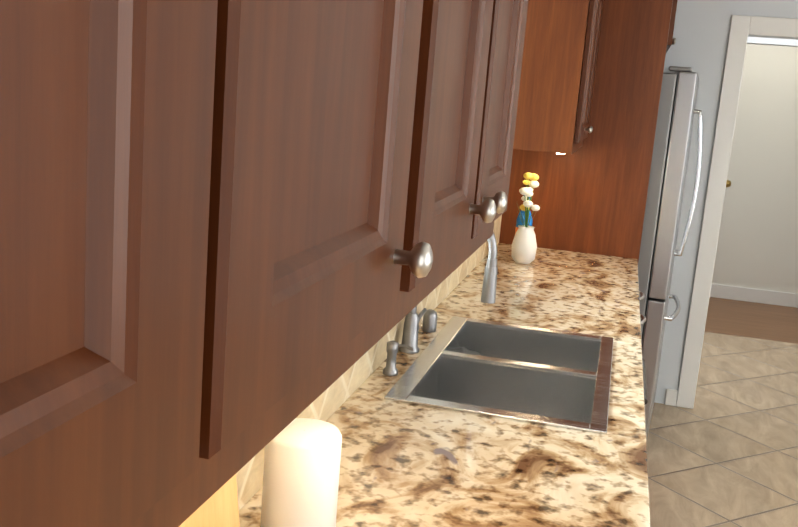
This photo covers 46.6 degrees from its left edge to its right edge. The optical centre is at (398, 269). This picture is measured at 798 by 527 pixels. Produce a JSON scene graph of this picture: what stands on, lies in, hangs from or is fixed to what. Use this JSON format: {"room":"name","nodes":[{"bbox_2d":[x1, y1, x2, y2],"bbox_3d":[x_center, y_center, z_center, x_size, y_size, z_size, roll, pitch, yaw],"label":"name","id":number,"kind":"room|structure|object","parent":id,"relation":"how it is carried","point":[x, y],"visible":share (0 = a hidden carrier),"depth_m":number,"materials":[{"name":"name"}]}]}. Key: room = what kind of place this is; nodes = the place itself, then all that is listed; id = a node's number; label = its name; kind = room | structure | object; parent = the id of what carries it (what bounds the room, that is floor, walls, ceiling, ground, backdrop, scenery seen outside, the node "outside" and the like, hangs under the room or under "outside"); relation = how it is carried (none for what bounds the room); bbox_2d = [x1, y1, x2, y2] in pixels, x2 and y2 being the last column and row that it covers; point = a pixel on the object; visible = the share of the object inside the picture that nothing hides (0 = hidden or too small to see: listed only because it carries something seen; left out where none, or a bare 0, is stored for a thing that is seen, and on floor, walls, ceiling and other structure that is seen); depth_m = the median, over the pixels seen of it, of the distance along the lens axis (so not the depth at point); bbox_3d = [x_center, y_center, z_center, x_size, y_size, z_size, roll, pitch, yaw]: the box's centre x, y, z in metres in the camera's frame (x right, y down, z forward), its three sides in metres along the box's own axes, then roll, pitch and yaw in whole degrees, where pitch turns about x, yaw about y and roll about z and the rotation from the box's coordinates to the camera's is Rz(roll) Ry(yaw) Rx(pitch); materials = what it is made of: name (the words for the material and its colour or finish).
{"room":"kitchen","nodes":[
{"label":"kitchen","id":0,"kind":"room"},
{"bbox_2d":[646,297,797,526],"bbox_3d":[2.047,1.105,3.574,3.940,0.050,9.640,7,11,13],"label":"floor","id":1,"kind":"structure","parent":0,"point":[723,452],"depth_m":4.69,"materials":[{"name":"tile"}]},
{"bbox_2d":[499,0,672,260],"bbox_3d":[0.790,-0.385,4.166,0.638,2.440,0.028,7,11,13],"label":"panel","id":2,"kind":"object","parent":1,"relation":"on","point":[590,195],"visible":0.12,"depth_m":4.10,"materials":[{"name":"brown wood"}]},
{"bbox_2d":[639,291,645,323],"bbox_3d":[0.632,0.463,3.857,0.674,0.874,0.918,7,11,13],"label":"base cabinet","id":3,"kind":"object","parent":1,"relation":"on","point":[643,321],"visible":0.08,"depth_m":3.53,"materials":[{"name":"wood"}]},
{"bbox_2d":[642,358,647,404],"bbox_3d":[0.454,0.594,3.124,0.668,0.868,0.605,7,11,13],"label":"dishwasher","id":4,"kind":"object","parent":1,"relation":"on","point":[645,384],"visible":0.1,"depth_m":2.95,"materials":[{"name":"black plastic"}]},
{"bbox_2d":[638,66,702,439],"bbox_3d":[1.072,-0.101,4.600,0.706,1.765,0.750,8,11,17],"label":"refrigerator","id":5,"kind":"object","parent":1,"relation":"on","point":[677,112],"visible":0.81,"depth_m":4.16,"materials":[{"name":"grey metal"}]},
{"bbox_3d":[0.010,0.897,1.363,0.674,0.874,3.069,7,11,13],"label":"base cabinet","id":6,"kind":"object","parent":1,"relation":"on","visible":0},
{"bbox_2d":[239,243,650,526],"bbox_3d":[0.209,0.319,2.013,0.634,0.040,4.600,7,11,13],"label":"countertop","id":7,"kind":"structure","parent":6,"relation":"on","point":[402,464],"depth_m":1.80,"materials":[{"name":"stone"}]},
{"bbox_2d":[179,474,239,526],"bbox_3d":[-0.259,0.223,1.104,0.068,0.421,0.265,7,11,13],"label":"cutting board","id":8,"kind":"object","parent":7,"relation":"on","point":[219,508],"depth_m":1.19,"materials":[{"name":"brown wood"}]},
{"bbox_2d":[261,418,341,526],"bbox_3d":[-0.141,0.314,1.327,0.108,0.175,0.108,7,11,13],"label":"paper towel roll","id":9,"kind":"object","parent":7,"relation":"on","point":[302,459],"visible":0.9,"depth_m":1.28,"materials":[{"name":"white paper"}]},
{"bbox_2d":[383,340,413,375],"bbox_3d":[-0.001,0.209,2.172,0.069,0.080,0.036,7,11,13],"label":"soap dispenser","id":10,"kind":"object","parent":7,"relation":"on","point":[390,368],"visible":1,"depth_m":2.17,"materials":[{"name":"silver metal"}]},
{"bbox_2d":[422,309,436,332],"bbox_3d":[0.087,0.143,2.598,0.040,0.060,0.040,7,11,13],"label":"air gap cap","id":11,"kind":"object","parent":7,"relation":"on","point":[430,320],"visible":0.92,"depth_m":2.58,"materials":[{"name":"silver metal"}]},
{"bbox_2d":[399,232,497,353],"bbox_3d":[0.140,0.025,2.376,0.236,0.385,0.143,7,11,13],"label":"faucet","id":12,"kind":"object","parent":7,"relation":"on","point":[411,325],"visible":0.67,"depth_m":2.30,"materials":[{"name":"silver metal"}]},
{"bbox_2d":[384,316,613,433],"bbox_3d":[0.286,0.324,2.350,0.472,0.180,0.810,7,11,13],"label":"sink","id":13,"kind":"object","parent":7,"relation":"in","point":[552,377],"visible":0.67,"depth_m":2.35,"materials":[{"name":"silver metal"}]},
{"bbox_2d":[515,197,532,233],"bbox_3d":[0.525,-0.183,3.890,0.069,0.277,0.069,7,11,13],"label":"bottle","id":14,"kind":"object","parent":7,"relation":"on","point":[518,221],"visible":0.15,"depth_m":3.86,"materials":[{"name":"blue"}]},
{"bbox_2d":[511,172,539,263],"bbox_3d":[0.524,-0.211,3.780,0.104,0.373,0.178,7,11,13],"label":"vase","id":15,"kind":"object","parent":7,"relation":"on","point":[524,246],"visible":1,"depth_m":3.76,"materials":[{"name":"white ceramic"}]},
{"bbox_2d":[654,0,797,403],"bbox_3d":[2.486,-0.359,4.693,3.700,2.460,0.120,7,11,13],"label":"wall","id":16,"kind":"structure","parent":0,"point":[701,31],"depth_m":4.77,"materials":[{"name":"paint"}]},
{"bbox_2d":[665,389,677,405],"bbox_3d":[1.484,0.699,5.057,0.059,0.090,0.013,7,11,13],"label":"baseboard","id":17,"kind":"structure","parent":16,"relation":"attached to","point":[671,397],"depth_m":5.05,"materials":[{"name":"white wood"}]},
{"bbox_2d":[676,15,797,408],"bbox_3d":[2.016,-0.212,4.764,0.874,2.070,0.015,7,11,13],"label":"door frame","id":18,"kind":"structure","parent":16,"relation":"attached to","point":[742,27],"depth_m":4.81,"materials":[{"name":"white wood"}]},
{"bbox_2d":[712,44,797,293],"bbox_3d":[3.137,-0.935,7.922,3.000,2.460,0.120,7,11,13],"label":"wall","id":19,"kind":"structure","parent":0,"point":[757,245],"depth_m":7.90,"materials":[{"name":"paint"}]},
{"bbox_2d":[726,180,730,186],"bbox_3d":[2.819,-0.732,7.955,0.060,0.060,0.034,7,11,13],"label":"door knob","id":20,"kind":"object","parent":19,"relation":"attached to","point":[728,183],"visible":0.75,"depth_m":7.96,"materials":[{"name":"gold metal"}]},
{"bbox_2d":[710,284,797,307],"bbox_3d":[3.028,0.221,8.080,2.998,0.120,0.013,7,11,13],"label":"baseboard","id":21,"kind":"structure","parent":19,"relation":"attached to","point":[754,295],"depth_m":8.05,"materials":[{"name":"white wood"}]},
{"bbox_2d":[747,37,797,46],"bbox_3d":[2.799,-0.698,6.563,3.000,2.460,0.120,7,11,13],"label":"ceiling","id":22,"kind":"structure","parent":0,"point":[773,41],"depth_m":6.41,"materials":[{"name":"paint"}]},
{"bbox_3d":[-0.099,-0.076,2.157,0.120,2.460,6.300,7,11,13],"label":"wall","id":23,"kind":"structure","parent":0,"visible":0},
{"bbox_2d":[0,0,279,526],"bbox_3d":[-0.261,-0.391,0.185,0.354,1.080,0.371,7,11,13],"label":"upper cabinet","id":24,"kind":"object","parent":23,"relation":"attached to","point":[236,236],"depth_m":0.33,"materials":[{"name":"brown wood"}]},
{"bbox_2d":[256,0,451,453],"bbox_3d":[-0.171,-0.454,0.547,0.354,1.080,0.386,7,11,13],"label":"upper cabinet","id":25,"kind":"object","parent":23,"relation":"attached to","point":[358,90],"depth_m":0.60,"materials":[{"name":"brown wood"}]},
{"bbox_2d":[236,215,501,509],"bbox_3d":[-0.073,0.029,2.033,0.010,0.473,4.600,7,11,13],"label":"backsplash","id":26,"kind":"structure","parent":23,"relation":"attached to","point":[326,404],"depth_m":2.03,"materials":[{"name":"tile"}]},
{"bbox_2d":[428,0,527,294],"bbox_3d":[-0.042,-0.544,1.063,0.354,1.080,0.691,7,11,13],"label":"upper cabinet","id":27,"kind":"object","parent":23,"relation":"attached to","point":[485,53],"depth_m":1.05,"materials":[{"name":"brown wood"}]},
{"bbox_2d":[513,0,603,153],"bbox_3d":[0.625,-1.013,3.674,0.384,1.050,0.780,7,11,13],"label":"upper cabinet","id":28,"kind":"object","parent":23,"relation":"attached to","point":[560,51],"visible":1,"depth_m":3.35,"materials":[{"name":"brown wood"}]},
{"bbox_2d":[666,0,677,51],"bbox_3d":[0.989,-1.339,4.399,0.689,0.630,0.825,7,11,13],"label":"upper cabinet","id":29,"kind":"object","parent":23,"relation":"attached to","point":[671,41],"visible":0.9,"depth_m":3.99,"materials":[{"name":"brown wood"}]}
]}

